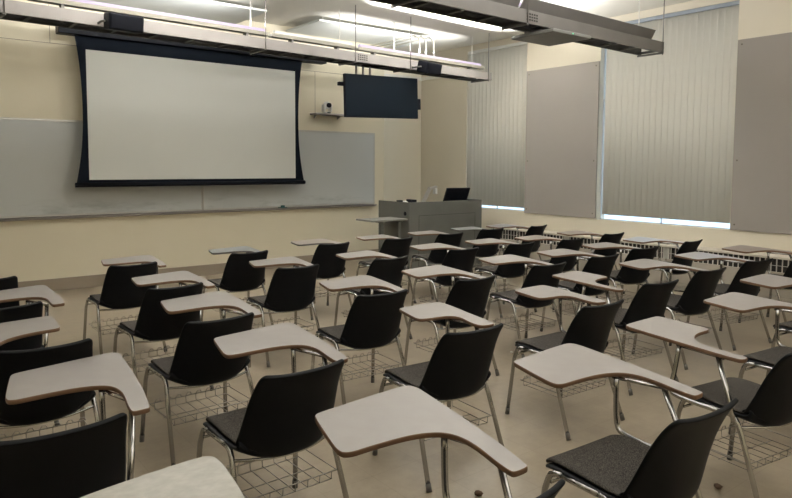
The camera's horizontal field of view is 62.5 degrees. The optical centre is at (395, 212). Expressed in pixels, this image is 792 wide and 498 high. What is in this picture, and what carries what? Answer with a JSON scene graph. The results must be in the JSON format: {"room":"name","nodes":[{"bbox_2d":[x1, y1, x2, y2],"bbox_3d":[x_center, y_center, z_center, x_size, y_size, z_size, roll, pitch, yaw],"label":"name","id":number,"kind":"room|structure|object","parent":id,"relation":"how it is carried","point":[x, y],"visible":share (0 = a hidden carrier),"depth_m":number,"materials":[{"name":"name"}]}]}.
{"room":"classroom","nodes":[
{"label":"classroom","id":0,"kind":"room"},
{"bbox_2d":[0,0,383,281],"bbox_3d":[-3.633,-0.940,8.972,8.555,3.800,0.150,-3,5,-38],"label":"wall","id":1,"kind":"structure","parent":0,"point":[39,80],"depth_m":9.02,"materials":[{"name":"beige paint"}]},
{"bbox_2d":[0,117,203,221],"bbox_3d":[-4.204,-0.558,8.402,3.525,1.274,0.090,-3,5,-38],"label":"whiteboard","id":2,"kind":"object","parent":1,"relation":"attached to","point":[40,159],"visible":0.59,"depth_m":8.33,"materials":[{"name":"ceramic"}]},
{"bbox_2d":[0,211,203,221],"bbox_3d":[-4.205,0.058,8.445,3.525,0.040,0.085,-3,5,-38],"label":"marker tray","id":3,"kind":"object","parent":2,"relation":"on","point":[26,217],"depth_m":8.56,"materials":[{"name":"grey paint"}]},
{"bbox_2d":[55,26,326,187],"bbox_3d":[-2.717,-1.390,9.302,3.820,1.990,0.398,-3,5,-38],"label":"projection screen","id":4,"kind":"object","parent":1,"relation":"attached to","point":[156,112],"visible":0.93,"depth_m":8.98,"materials":[{"name":"white fabric"}]},
{"bbox_2d":[18,249,377,290],"bbox_3d":[-3.592,0.883,9.040,8.555,0.155,0.012,-3,5,-38],"label":"baseboard","id":5,"kind":"structure","parent":1,"relation":"attached to","point":[200,270],"depth_m":8.72,"materials":[{"name":"beige plastic"}]},
{"bbox_2d":[202,130,376,212],"bbox_3d":[-1.585,-0.692,10.439,3.104,1.274,0.090,-3,5,-38],"label":"whiteboard","id":6,"kind":"object","parent":1,"relation":"attached to","point":[338,168],"visible":0.7,"depth_m":10.73,"materials":[{"name":"ceramic"}]},
{"bbox_2d":[204,204,376,212],"bbox_3d":[-1.587,-0.076,10.482,3.104,0.040,0.085,-3,5,-38],"label":"marker tray","id":7,"kind":"object","parent":6,"relation":"on","point":[289,206],"depth_m":10.23,"materials":[{"name":"grey paint"}]},
{"bbox_2d":[0,258,791,497],"bbox_3d":[0.328,1.300,5.328,10.350,0.100,12.420,-3,5,-38],"label":"floor","id":8,"kind":"structure","parent":0,"point":[533,430],"depth_m":4.40,"materials":[{"name":"plastic"}]},
{"bbox_2d":[0,276,19,307],"bbox_3d":[-3.259,0.847,5.082,0.563,0.813,1.016,-3,5,-40],"label":"chair","id":9,"kind":"object","parent":8,"relation":"on","point":[11,282],"visible":0.2,"depth_m":4.81,"materials":[{"name":"black plastic"}]},
{"bbox_2d":[0,285,64,425],"bbox_3d":[-2.543,0.911,4.254,1.049,0.812,0.791,4,6,44],"label":"chair","id":10,"kind":"object","parent":8,"relation":"on","point":[32,309],"visible":0.52,"depth_m":4.04,"materials":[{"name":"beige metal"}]},
{"bbox_2d":[0,316,99,439],"bbox_3d":[-1.899,0.977,3.386,0.563,0.813,1.016,-3,5,-38],"label":"chair","id":11,"kind":"object","parent":8,"relation":"on","point":[50,409],"visible":0.54,"depth_m":3.06,"materials":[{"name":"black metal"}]},
{"bbox_2d":[0,417,87,439],"bbox_3d":[-1.778,1.150,3.253,0.501,0.062,0.314,-3,5,-38],"label":"basket","id":12,"kind":"object","parent":11,"relation":"on","point":[26,432],"depth_m":3.40,"materials":[{"name":"silver metal"}]},
{"bbox_2d":[0,353,149,497],"bbox_3d":[-1.297,1.043,2.524,0.752,0.812,1.049,-3,5,-40],"label":"chair","id":13,"kind":"object","parent":8,"relation":"on","point":[78,462],"visible":0.94,"depth_m":2.17,"materials":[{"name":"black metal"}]},
{"bbox_2d":[83,255,166,354],"bbox_3d":[-2.427,0.792,5.905,0.772,0.812,1.027,-3,5,-41],"label":"chair","id":14,"kind":"object","parent":8,"relation":"on","point":[119,292],"visible":0.84,"depth_m":5.47,"materials":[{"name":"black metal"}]},
{"bbox_2d":[88,314,138,334],"bbox_3d":[-2.375,0.969,5.699,0.501,0.062,0.314,-3,5,-41],"label":"basket","id":15,"kind":"object","parent":14,"relation":"on","point":[99,330],"depth_m":5.67,"materials":[{"name":"silver metal"}]},
{"bbox_2d":[80,456,244,497],"bbox_3d":[-0.582,1.125,1.447,0.813,0.813,0.933,-3,5,-41],"label":"chair","id":16,"kind":"object","parent":8,"relation":"on","point":[202,477],"visible":1,"depth_m":1.84,"materials":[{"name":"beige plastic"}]},
{"bbox_2d":[113,271,214,390],"bbox_3d":[-1.749,0.866,4.937,0.786,0.812,1.041,-3,6,-42],"label":"chair","id":17,"kind":"object","parent":8,"relation":"on","point":[153,324],"visible":0.84,"depth_m":4.52,"materials":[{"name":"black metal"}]},
{"bbox_2d":[120,320,136,332],"bbox_3d":[-1.722,0.825,4.730,0.441,0.078,0.443,-3,6,-42],"label":"seat cushion","id":18,"kind":"object","parent":17,"relation":"on","point":[127,326],"depth_m":4.62,"materials":[{"name":"grey fabric"}]},
{"bbox_2d":[122,344,176,371],"bbox_3d":[-1.695,1.044,4.723,0.501,0.062,0.314,-3,6,-42],"label":"basket","id":19,"kind":"object","parent":17,"relation":"on","point":[133,365],"depth_m":4.75,"materials":[{"name":"silver metal"}]},
{"bbox_2d":[139,291,261,465],"bbox_3d":[-1.196,0.934,4.037,0.774,0.812,1.086,-3,5,-40],"label":"chair","id":20,"kind":"object","parent":8,"relation":"on","point":[196,361],"visible":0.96,"depth_m":3.62,"materials":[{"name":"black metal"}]},
{"bbox_2d":[151,356,173,374],"bbox_3d":[-1.157,0.894,3.816,0.441,0.078,0.443,-3,5,-40],"label":"seat cushion","id":21,"kind":"object","parent":20,"relation":"on","point":[162,366],"depth_m":3.72,"materials":[{"name":"grey fabric"}]},
{"bbox_2d":[149,383,249,425],"bbox_3d":[-1.132,1.113,3.808,0.501,0.062,0.314,-3,5,-40],"label":"basket","id":22,"kind":"object","parent":20,"relation":"on","point":[168,417],"depth_m":3.80,"materials":[{"name":"silver metal"}]},
{"bbox_2d":[202,246,273,324],"bbox_3d":[-1.632,0.741,6.671,0.748,0.812,0.999,-3,5,-41],"label":"chair","id":23,"kind":"object","parent":8,"relation":"on","point":[239,275],"visible":0.88,"depth_m":6.27,"materials":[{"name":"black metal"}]},
{"bbox_2d":[196,323,348,497],"bbox_3d":[-0.595,1.002,3.140,0.774,0.812,1.020,-3,5,-39],"label":"chair","id":24,"kind":"object","parent":8,"relation":"on","point":[278,419],"visible":0.91,"depth_m":2.76,"materials":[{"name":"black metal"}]},
{"bbox_2d":[206,408,246,443],"bbox_3d":[-0.578,0.960,2.944,0.441,0.078,0.443,-3,5,-39],"label":"seat cushion","id":25,"kind":"object","parent":24,"relation":"on","point":[226,427],"depth_m":2.87,"materials":[{"name":"grey fabric"}]},
{"bbox_2d":[226,449,336,497],"bbox_3d":[-0.553,1.179,2.936,0.501,0.062,0.314,-3,5,-39],"label":"basket","id":26,"kind":"object","parent":24,"relation":"on","point":[238,465],"depth_m":2.95,"materials":[{"name":"silver metal"}]},
{"bbox_2d":[246,256,320,366],"bbox_3d":[-1.018,0.804,5.840,0.770,0.812,1.041,-3,5,-37],"label":"chair","id":27,"kind":"object","parent":8,"relation":"on","point":[290,289],"visible":0.97,"depth_m":5.42,"materials":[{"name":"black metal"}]},
{"bbox_2d":[251,316,315,330],"bbox_3d":[-0.975,0.982,5.627,0.501,0.062,0.314,-3,5,-37],"label":"basket","id":28,"kind":"object","parent":27,"relation":"on","point":[297,316],"depth_m":5.73,"materials":[{"name":"silver metal"}]},
{"bbox_2d":[291,238,351,319],"bbox_3d":[-0.887,0.689,7.439,0.769,0.812,1.040,-3,5,-39],"label":"chair","id":29,"kind":"object","parent":8,"relation":"on","point":[330,265],"visible":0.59,"depth_m":7.02,"materials":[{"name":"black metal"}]},
{"bbox_2d":[315,285,342,297],"bbox_3d":[-0.837,0.867,7.228,0.501,0.062,0.314,-3,5,-39],"label":"basket","id":30,"kind":"object","parent":29,"relation":"on","point":[320,293],"depth_m":7.21,"materials":[{"name":"silver metal"}]},
{"bbox_2d":[311,275,407,404],"bbox_3d":[-0.271,0.886,4.762,0.782,0.812,1.035,-3,5,-35],"label":"chair","id":31,"kind":"object","parent":8,"relation":"on","point":[372,322],"visible":0.97,"depth_m":4.35,"materials":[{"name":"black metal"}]},
{"bbox_2d":[318,324,344,340],"bbox_3d":[-0.269,0.845,4.557,0.441,0.078,0.443,-3,5,-35],"label":"seat cushion","id":32,"kind":"object","parent":31,"relation":"on","point":[331,333],"depth_m":4.48,"materials":[{"name":"grey fabric"}]},
{"bbox_2d":[318,351,401,380],"bbox_3d":[-0.246,1.064,4.546,0.501,0.062,0.314,-3,5,-35],"label":"basket","id":33,"kind":"object","parent":31,"relation":"on","point":[341,375],"depth_m":4.54,"materials":[{"name":"silver metal"}]},
{"bbox_2d":[334,250,412,338],"bbox_3d":[-0.267,0.771,6.357,0.760,0.812,1.010,-3,5,-39],"label":"chair","id":34,"kind":"object","parent":8,"relation":"on","point":[388,268],"visible":0.47,"depth_m":5.98,"materials":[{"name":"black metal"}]},
{"bbox_2d":[353,234,416,303],"bbox_3d":[-0.169,0.654,7.966,0.754,0.812,1.001,-3,5,-37],"label":"chair","id":35,"kind":"object","parent":8,"relation":"on","point":[393,246],"visible":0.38,"depth_m":7.61,"materials":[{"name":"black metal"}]},
{"bbox_2d":[356,199,481,274],"bbox_3d":[0.302,0.350,10.200,2.145,1.090,0.772,-3,5,-38],"label":"lectern","id":36,"kind":"object","parent":8,"relation":"on","point":[396,219],"visible":0.68,"depth_m":9.93,"materials":[{"name":"grey wood"}]},
{"bbox_2d":[356,217,407,221],"bbox_3d":[-0.207,0.097,9.612,0.640,0.025,0.420,-3,5,-38],"label":"shelf","id":37,"kind":"object","parent":36,"relation":"attached to","point":[380,219],"depth_m":9.56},
{"bbox_2d":[443,187,469,200],"bbox_3d":[0.951,-0.255,10.643,0.480,0.320,0.241,-2,5,-34],"label":"computer monitor","id":38,"kind":"object","parent":36,"relation":"on","point":[451,194],"visible":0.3,"depth_m":10.56,"materials":[{"name":"black plastic"}]},
{"bbox_2d":[407,230,463,299],"bbox_3d":[0.486,0.618,8.522,0.752,0.812,1.013,-3,5,-35],"label":"chair","id":39,"kind":"object","parent":8,"relation":"on","point":[436,257],"visible":0.68,"depth_m":8.08,"materials":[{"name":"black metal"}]},
{"bbox_2d":[372,302,503,492],"bbox_3d":[0.198,0.961,3.767,0.693,0.813,0.993,-2,5,-26],"label":"chair","id":40,"kind":"object","parent":8,"relation":"on","point":[458,367],"visible":0.91,"depth_m":3.41,"materials":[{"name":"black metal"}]},
{"bbox_2d":[385,361,428,387],"bbox_3d":[0.221,0.915,3.624,0.441,0.078,0.443,-3,5,-34],"label":"seat cushion","id":41,"kind":"object","parent":40,"relation":"on","point":[409,375],"depth_m":3.59,"materials":[{"name":"grey fabric"}]},
{"bbox_2d":[424,400,491,440],"bbox_3d":[0.244,1.134,3.614,0.501,0.062,0.314,-3,5,-34],"label":"basket","id":42,"kind":"object","parent":40,"relation":"on","point":[458,400],"depth_m":3.65,"materials":[{"name":"silver metal"}]},
{"bbox_2d":[315,386,564,497],"bbox_3d":[0.071,1.082,2.086,0.743,0.812,1.025,-3,5,-37],"label":"chair","id":43,"kind":"object","parent":8,"relation":"on","point":[401,414],"visible":1,"depth_m":2.24,"materials":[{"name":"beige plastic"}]},
{"bbox_2d":[410,243,478,327],"bbox_3d":[0.484,0.725,7.048,0.761,0.812,1.025,-3,5,-36],"label":"chair","id":44,"kind":"object","parent":8,"relation":"on","point":[459,258],"visible":0.54,"depth_m":6.62,"materials":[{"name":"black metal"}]},
{"bbox_2d":[418,292,448,302],"bbox_3d":[0.522,0.901,6.843,0.501,0.062,0.314,-3,5,-36],"label":"basket","id":45,"kind":"object","parent":44,"relation":"on","point":[436,299],"depth_m":6.87,"materials":[{"name":"silver metal"}]},
{"bbox_2d":[401,265,498,375],"bbox_3d":[0.392,0.848,5.334,0.778,0.812,1.041,-3,5,-37],"label":"chair","id":46,"kind":"object","parent":8,"relation":"on","point":[471,295],"visible":0.56,"depth_m":4.93,"materials":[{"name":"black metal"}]},
{"bbox_2d":[414,331,459,352],"bbox_3d":[0.430,1.026,5.119,0.501,0.062,0.314,-3,5,-37],"label":"basket","id":47,"kind":"object","parent":46,"relation":"on","point":[440,337],"depth_m":5.13,"materials":[{"name":"silver metal"}]},
{"bbox_2d":[451,227,503,282],"bbox_3d":[1.107,0.576,9.148,0.746,0.812,1.000,-2,5,-33],"label":"chair","id":48,"kind":"object","parent":8,"relation":"on","point":[490,250],"visible":0.49,"depth_m":8.73,"materials":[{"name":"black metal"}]},
{"bbox_2d":[465,238,536,317],"bbox_3d":[1.173,0.691,7.564,0.764,0.812,1.038,-3,5,-35],"label":"chair","id":49,"kind":"object","parent":8,"relation":"on","point":[516,270],"visible":0.85,"depth_m":7.15,"materials":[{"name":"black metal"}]},
{"bbox_2d":[489,283,520,294],"bbox_3d":[1.208,0.868,7.352,0.501,0.062,0.314,-3,5,-35],"label":"basket","id":50,"kind":"object","parent":49,"relation":"on","point":[495,290],"depth_m":7.49,"materials":[{"name":"silver metal"}]},
{"bbox_2d":[486,224,546,277],"bbox_3d":[1.749,0.544,9.626,0.757,0.812,1.031,-4,6,-43],"label":"chair","id":51,"kind":"object","parent":8,"relation":"on","point":[533,230],"visible":0.36,"depth_m":9.30,"materials":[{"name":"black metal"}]},
{"bbox_2d":[478,254,565,357],"bbox_3d":[1.135,0.799,6.065,0.775,0.812,1.049,-2,5,-33],"label":"chair","id":52,"kind":"object","parent":8,"relation":"on","point":[541,273],"visible":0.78,"depth_m":5.68,"materials":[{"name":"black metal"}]},
{"bbox_2d":[490,290,517,300],"bbox_3d":[1.138,0.758,5.856,0.441,0.078,0.443,-2,5,-33],"label":"seat cushion","id":53,"kind":"object","parent":52,"relation":"on","point":[510,295],"depth_m":5.81,"materials":[{"name":"grey fabric"}]},
{"bbox_2d":[493,312,556,331],"bbox_3d":[1.161,0.977,5.845,0.501,0.062,0.314,-2,5,-33],"label":"basket","id":54,"kind":"object","parent":52,"relation":"on","point":[517,327],"depth_m":5.84,"materials":[{"name":"silver metal"}]},
{"bbox_2d":[488,227,565,272],"bbox_3d":[2.191,0.573,10.672,0.285,0.597,1.623,-3,5,-38],"label":"radiator cover","id":55,"kind":"object","parent":8,"relation":"on","point":[508,234],"visible":0.31,"depth_m":10.44,"materials":[{"name":"beige metal"}]},
{"bbox_2d":[489,228,565,244],"bbox_3d":[2.102,0.384,10.588,0.010,0.155,1.623,-3,5,-38],"label":"grille","id":56,"kind":"object","parent":55,"relation":"attached to","point":[508,234],"depth_m":10.69,"materials":[{"name":"beige metal"}]},
{"bbox_2d":[514,235,584,309],"bbox_3d":[1.838,0.664,7.980,0.759,0.812,1.022,-3,5,-35],"label":"chair","id":57,"kind":"object","parent":8,"relation":"on","point":[574,244],"visible":0.48,"depth_m":7.59,"materials":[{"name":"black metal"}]},
{"bbox_2d":[505,285,624,440],"bbox_3d":[1.050,0.919,4.398,0.693,0.813,0.993,-2,5,-27],"label":"chair","id":58,"kind":"object","parent":8,"relation":"on","point":[590,328],"visible":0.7,"depth_m":4.14,"materials":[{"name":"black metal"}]},
{"bbox_2d":[515,332,565,350],"bbox_3d":[1.077,0.874,4.256,0.441,0.078,0.443,-3,5,-36],"label":"seat cushion","id":59,"kind":"object","parent":58,"relation":"on","point":[544,342],"depth_m":4.26,"materials":[{"name":"grey fabric"}]},
{"bbox_2d":[520,375,607,397],"bbox_3d":[1.100,1.093,4.246,0.501,0.062,0.314,-3,5,-36],"label":"basket","id":60,"kind":"object","parent":58,"relation":"on","point":[558,392],"depth_m":4.14,"materials":[{"name":"silver metal"}]},
{"bbox_2d":[537,249,619,332],"bbox_3d":[1.791,0.764,6.591,0.777,0.812,1.001,-2,5,-33],"label":"chair","id":61,"kind":"object","parent":8,"relation":"on","point":[597,264],"visible":0.68,"depth_m":6.21,"materials":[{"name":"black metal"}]},
{"bbox_2d":[551,302,598,316],"bbox_3d":[1.804,0.941,6.390,0.501,0.062,0.314,-2,5,-33],"label":"basket","id":62,"kind":"object","parent":61,"relation":"on","point":[575,312],"depth_m":6.37,"materials":[{"name":"silver metal"}]},
{"bbox_2d":[557,230,624,297],"bbox_3d":[2.538,0.620,8.641,0.749,0.812,1.025,-3,5,-34],"label":"chair","id":63,"kind":"object","parent":8,"relation":"on","point":[611,238],"visible":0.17,"depth_m":8.24,"materials":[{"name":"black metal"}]},
{"bbox_2d":[552,271,678,395],"bbox_3d":[1.668,0.868,5.152,0.563,0.813,1.016,-2,5,-32],"label":"chair","id":64,"kind":"object","parent":8,"relation":"on","point":[651,300],"visible":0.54,"depth_m":4.79,"materials":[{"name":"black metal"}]},
{"bbox_2d":[614,308,627,324],"bbox_3d":[1.752,0.822,5.018,0.441,0.078,0.443,-2,5,-32],"label":"seat cushion","id":65,"kind":"object","parent":64,"relation":"on","point":[618,320],"depth_m":5.00,"materials":[{"name":"grey fabric"}]},
{"bbox_2d":[604,336,664,360],"bbox_3d":[1.774,1.041,5.006,0.501,0.062,0.314,-2,5,-32],"label":"basket","id":66,"kind":"object","parent":64,"relation":"on","point":[621,353],"depth_m":4.99,"materials":[{"name":"silver metal"}]},
{"bbox_2d":[566,235,671,284],"bbox_3d":[3.187,0.671,9.398,0.285,0.597,1.623,-3,5,-38],"label":"radiator cover","id":67,"kind":"object","parent":8,"relation":"on","point":[655,275],"visible":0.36,"depth_m":9.12,"materials":[{"name":"beige metal"}]},
{"bbox_2d":[566,236,665,258],"bbox_3d":[3.098,0.482,9.314,0.010,0.155,1.623,-3,5,-38],"label":"grille","id":68,"kind":"object","parent":67,"relation":"attached to","point":[587,240],"depth_m":9.16,"materials":[{"name":"beige metal"}]},
{"bbox_2d":[582,242,658,308],"bbox_3d":[2.432,0.723,7.213,0.769,0.812,1.010,-2,5,-29],"label":"chair","id":69,"kind":"object","parent":8,"relation":"on","point":[624,275],"visible":0.8,"depth_m":6.79,"materials":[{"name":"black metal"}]},
{"bbox_2d":[596,289,633,302],"bbox_3d":[2.435,0.899,7.010,0.501,0.062,0.314,-2,5,-29],"label":"basket","id":70,"kind":"object","parent":69,"relation":"on","point":[616,296],"depth_m":6.99,"materials":[{"name":"silver metal"}]},
{"bbox_2d":[514,343,738,497],"bbox_3d":[0.875,1.040,2.727,0.770,0.812,1.032,-3,5,-35],"label":"chair","id":71,"kind":"object","parent":8,"relation":"on","point":[624,465],"visible":1,"depth_m":2.51,"materials":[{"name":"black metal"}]},
{"bbox_2d":[546,434,650,497],"bbox_3d":[0.882,0.998,2.526,0.441,0.078,0.443,-3,5,-35],"label":"seat cushion","id":72,"kind":"object","parent":71,"relation":"on","point":[607,465],"depth_m":2.53,"materials":[{"name":"grey fabric"}]},
{"bbox_2d":[623,237,702,312],"bbox_3d":[3.158,0.680,7.851,0.775,0.812,1.009,-3,5,-39],"label":"chair","id":73,"kind":"object","parent":8,"relation":"on","point":[687,246],"visible":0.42,"depth_m":7.47,"materials":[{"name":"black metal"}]},
{"bbox_2d":[651,279,686,291],"bbox_3d":[3.193,0.857,7.650,0.501,0.062,0.314,-3,5,-39],"label":"basket","id":74,"kind":"object","parent":73,"relation":"on","point":[680,287],"depth_m":7.68,"materials":[{"name":"silver metal"}]},
{"bbox_2d":[619,259,726,369],"bbox_3d":[2.408,0.824,5.815,0.770,0.812,1.029,-2,5,-33],"label":"chair","id":75,"kind":"object","parent":8,"relation":"on","point":[702,286],"visible":0.64,"depth_m":5.38,"materials":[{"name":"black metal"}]},
{"bbox_2d":[667,294,681,307],"bbox_3d":[2.407,0.782,5.615,0.441,0.078,0.443,-2,5,-33],"label":"seat cushion","id":76,"kind":"object","parent":75,"relation":"on","point":[673,302],"depth_m":5.61,"materials":[{"name":"grey fabric"}]},
{"bbox_2d":[626,316,791,497],"bbox_3d":[1.671,0.992,3.439,0.563,0.813,1.016,-2,5,-30],"label":"chair","id":77,"kind":"object","parent":8,"relation":"on","point":[768,404],"visible":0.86,"depth_m":3.19,"materials":[{"name":"black plastic"}]},
{"bbox_2d":[692,377,760,414],"bbox_3d":[1.750,0.946,3.303,0.441,0.078,0.443,-2,5,-30],"label":"seat cushion","id":78,"kind":"object","parent":77,"relation":"on","point":[744,390],"depth_m":3.32,"materials":[{"name":"grey fabric"}]},
{"bbox_2d":[709,420,791,469],"bbox_3d":[1.770,1.165,3.291,0.501,0.062,0.314,-2,5,-30],"label":"basket","id":79,"kind":"object","parent":77,"relation":"on","point":[747,462],"depth_m":3.24,"materials":[{"name":"silver metal"}]},
{"bbox_2d":[675,252,772,350],"bbox_3d":[3.134,0.787,6.372,0.775,0.812,1.033,-2,5,-28],"label":"chair","id":80,"kind":"object","parent":8,"relation":"on","point":[750,268],"visible":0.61,"depth_m":5.99,"materials":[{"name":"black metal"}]},
{"bbox_2d":[698,308,759,323],"bbox_3d":[3.137,0.965,6.158,0.501,0.062,0.314,-2,5,-28],"label":"basket","id":81,"kind":"object","parent":80,"relation":"on","point":[726,318],"depth_m":6.12,"materials":[{"name":"silver metal"}]},
{"bbox_2d":[665,244,791,309],"bbox_3d":[4.183,0.768,8.124,0.285,0.597,1.623,-3,5,-38],"label":"radiator cover","id":82,"kind":"object","parent":8,"relation":"on","point":[780,263],"visible":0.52,"depth_m":8.01,"materials":[{"name":"beige metal"}]},
{"bbox_2d":[666,247,788,272],"bbox_3d":[4.094,0.579,8.040,0.010,0.155,1.623,-3,5,-38],"label":"grille","id":83,"kind":"object","parent":82,"relation":"attached to","point":[779,264],"depth_m":7.99,"materials":[{"name":"beige metal"}]},
{"bbox_2d":[703,292,791,433],"bbox_3d":[2.397,0.947,4.121,0.772,0.812,1.020,-2,5,-32],"label":"chair","id":84,"kind":"object","parent":8,"relation":"on","point":[766,359],"visible":0.78,"depth_m":4.24,"materials":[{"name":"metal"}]},
{"bbox_2d":[743,346,791,365],"bbox_3d":[2.391,0.905,3.924,0.441,0.078,0.443,-2,5,-32],"label":"seat cushion","id":85,"kind":"object","parent":84,"relation":"on","point":[768,357],"depth_m":3.96,"materials":[{"name":"grey fabric"}]},
{"bbox_2d":[722,245,791,333],"bbox_3d":[3.962,0.747,6.989,0.783,0.812,1.042,-2,5,-31],"label":"chair","id":86,"kind":"object","parent":8,"relation":"on","point":[746,249],"visible":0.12,"depth_m":7.07,"materials":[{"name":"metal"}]},
{"bbox_2d":[740,274,791,375],"bbox_3d":[3.076,0.891,4.933,0.778,0.812,1.026,-2,5,-31],"label":"chair","id":87,"kind":"object","parent":8,"relation":"on","point":[769,281],"visible":0.8,"depth_m":5.08,"materials":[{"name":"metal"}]},
{"bbox_2d":[384,55,421,201],"bbox_3d":[-0.041,-1.188,12.651,1.645,3.800,0.150,-3,5,-38],"label":"wall","id":88,"kind":"structure","parent":0,"point":[402,137],"depth_m":12.70,"materials":[{"name":"paint"}]},
{"bbox_2d":[211,0,693,54],"bbox_3d":[0.348,-2.590,5.046,10.350,0.100,12.420,-3,5,-38],"label":"ceiling","id":89,"kind":"structure","parent":0,"point":[449,33],"depth_m":9.53,"materials":[{"name":"paint"}]},
{"bbox_2d":[90,0,266,23],"bbox_3d":[-2.947,-2.760,8.542,2.255,0.100,1.010,-3,5,-38],"label":"ceiling panel","id":90,"kind":"object","parent":89,"relation":"hanging from","point":[203,9],"visible":0.81,"depth_m":8.67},
{"bbox_2d":[0,0,491,83],"bbox_3d":[-2.036,-2.361,7.804,9.360,0.780,0.383,-3,6,-41],"label":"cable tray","id":91,"kind":"object","parent":89,"relation":"hanging from","point":[29,10],"visible":0.98,"depth_m":7.78,"materials":[{"name":"grey paint"}]},
{"bbox_2d":[97,12,143,33],"bbox_3d":[-2.829,-1.952,6.707,0.387,0.187,0.276,-3,5,-40],"label":"loudspeaker","id":92,"kind":"object","parent":91,"relation":"attached to","point":[112,21],"visible":1,"depth_m":6.62,"materials":[{"name":"black plastic"}]},
{"bbox_2d":[111,14,142,31],"bbox_3d":[-2.732,-1.931,6.627,0.315,0.140,0.026,-3,5,-40],"label":"grille","id":93,"kind":"object","parent":92,"relation":"attached to","point":[121,22],"depth_m":6.62,"materials":[{"name":"black plastic"}]},
{"bbox_2d":[27,0,269,46],"bbox_3d":[-2.597,-2.099,7.240,2.650,0.253,0.135,-3,6,-41],"label":"linear light fixture","id":94,"kind":"object","parent":91,"relation":"attached to","point":[80,4],"visible":0.85,"depth_m":7.16,"materials":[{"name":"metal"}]},
{"bbox_2d":[0,13,460,76],"bbox_3d":[-2.172,-2.047,7.708,9.001,0.038,0.305,-3,6,-41],"label":"cable bundle","id":95,"kind":"object","parent":91,"relation":"in","point":[0,13],"visible":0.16,"depth_m":7.68,"materials":[{"name":"black"}]},
{"bbox_2d":[268,30,356,59],"bbox_3d":[-1.079,-2.188,8.577,1.320,0.253,0.135,-3,6,-41],"label":"linear light fixture","id":96,"kind":"object","parent":91,"relation":"attached to","point":[291,37],"visible":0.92,"depth_m":8.50,"materials":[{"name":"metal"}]},
{"bbox_2d":[337,65,420,118],"bbox_3d":[-0.210,-1.736,9.479,1.450,0.749,0.124,-3,5,-38],"label":"display","id":97,"kind":"object","parent":91,"relation":"hanging from","point":[365,96],"visible":1,"depth_m":9.38,"materials":[{"name":"black plastic"}]},
{"bbox_2d":[354,44,484,77],"bbox_3d":[0.428,-2.276,9.905,2.620,0.253,0.135,-3,6,-41],"label":"linear light fixture","id":98,"kind":"object","parent":91,"relation":"attached to","point":[372,50],"visible":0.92,"depth_m":9.74,"materials":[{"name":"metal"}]},
{"bbox_2d":[412,60,441,74],"bbox_3d":[0.465,-2.138,9.606,0.281,0.201,0.372,4,6,44],"label":"loudspeaker","id":99,"kind":"object","parent":91,"relation":"attached to","point":[423,66],"visible":1,"depth_m":9.51,"materials":[{"name":"black plastic"}]},
{"bbox_2d":[286,17,434,47],"bbox_3d":[-0.534,-2.884,10.431,2.210,0.100,0.990,-3,5,-38],"label":"ceiling panel","id":100,"kind":"object","parent":89,"relation":"hanging from","point":[319,27],"visible":0.84,"depth_m":10.20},
{"bbox_2d":[369,0,664,57],"bbox_3d":[-0.287,-2.170,5.333,9.070,0.785,0.344,-3,5,-39],"label":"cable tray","id":101,"kind":"object","parent":89,"relation":"hanging from","point":[614,40],"visible":0.96,"depth_m":6.60,"materials":[{"name":"grey metal"}]},
{"bbox_2d":[397,0,602,42],"bbox_3d":[-0.704,-1.839,5.018,8.001,0.038,0.266,-3,5,-39],"label":"cable bundle","id":102,"kind":"object","parent":101,"relation":"in","point":[445,8],"visible":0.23,"depth_m":6.26,"materials":[{"name":"black"}]},
{"bbox_2d":[511,28,590,45],"bbox_3d":[1.621,-1.858,6.807,0.620,0.090,0.555,-3,5,-38],"label":"access panel","id":103,"kind":"object","parent":101,"relation":"hanging from","point":[552,36],"visible":1,"depth_m":6.73,"materials":[{"name":"grey plastic"}]},
{"bbox_2d":[518,0,655,46],"bbox_3d":[2.145,-2.070,7.282,2.450,0.238,0.230,-3,5,-39],"label":"linear light fixture","id":104,"kind":"object","parent":101,"relation":"on","point":[540,6],"visible":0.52,"depth_m":7.09,"materials":[{"name":"grey metal"}]},
{"bbox_2d":[520,0,587,8],"bbox_3d":[1.156,-2.698,7.978,2.630,0.100,0.950,-3,5,-38],"label":"ceiling panel","id":105,"kind":"object","parent":89,"relation":"hanging from","point":[573,4],"visible":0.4,"depth_m":8.30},
{"bbox_2d":[421,0,791,252],"bbox_3d":[4.316,-0.846,8.251,0.200,3.800,12.170,-3,5,-38],"label":"wall","id":106,"kind":"structure","parent":0,"point":[444,101],"depth_m":10.29,"materials":[{"name":"paint"}]},
{"bbox_2d":[467,42,526,207],"bbox_3d":[1.736,-1.506,11.434,0.060,2.770,1.430,-3,5,-38],"label":"vertical blind","id":107,"kind":"object","parent":106,"relation":"attached to","point":[496,138],"visible":0.91,"depth_m":11.36,"materials":[{"name":"beige fabric"}]},
{"bbox_2d":[524,61,599,217],"bbox_3d":[2.581,-1.125,10.276,0.024,2.335,1.387,-3,5,-38],"label":"board","id":108,"kind":"object","parent":106,"relation":"attached to","point":[562,103],"visible":1,"depth_m":10.22,"materials":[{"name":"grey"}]},
{"bbox_2d":[600,49,729,228],"bbox_3d":[3.711,-1.274,9.000,0.024,2.862,1.975,-3,5,-38],"label":"window","id":109,"kind":"structure","parent":106,"relation":"in","point":[602,216],"depth_m":9.39,"materials":[{"name":"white glass"}]},
{"bbox_2d":[602,0,739,222],"bbox_3d":[3.685,-1.310,8.942,0.060,2.782,1.990,-3,5,-38],"label":"vertical blind","id":110,"kind":"object","parent":109,"relation":"attached to","point":[670,116],"visible":0.88,"depth_m":8.82,"materials":[{"name":"beige fabric"}]},
{"bbox_2d":[730,32,791,234],"bbox_3d":[4.666,-0.923,7.610,0.024,2.360,1.402,-3,5,-38],"label":"board","id":111,"kind":"object","parent":106,"relation":"attached to","point":[761,198],"visible":1,"depth_m":7.88,"materials":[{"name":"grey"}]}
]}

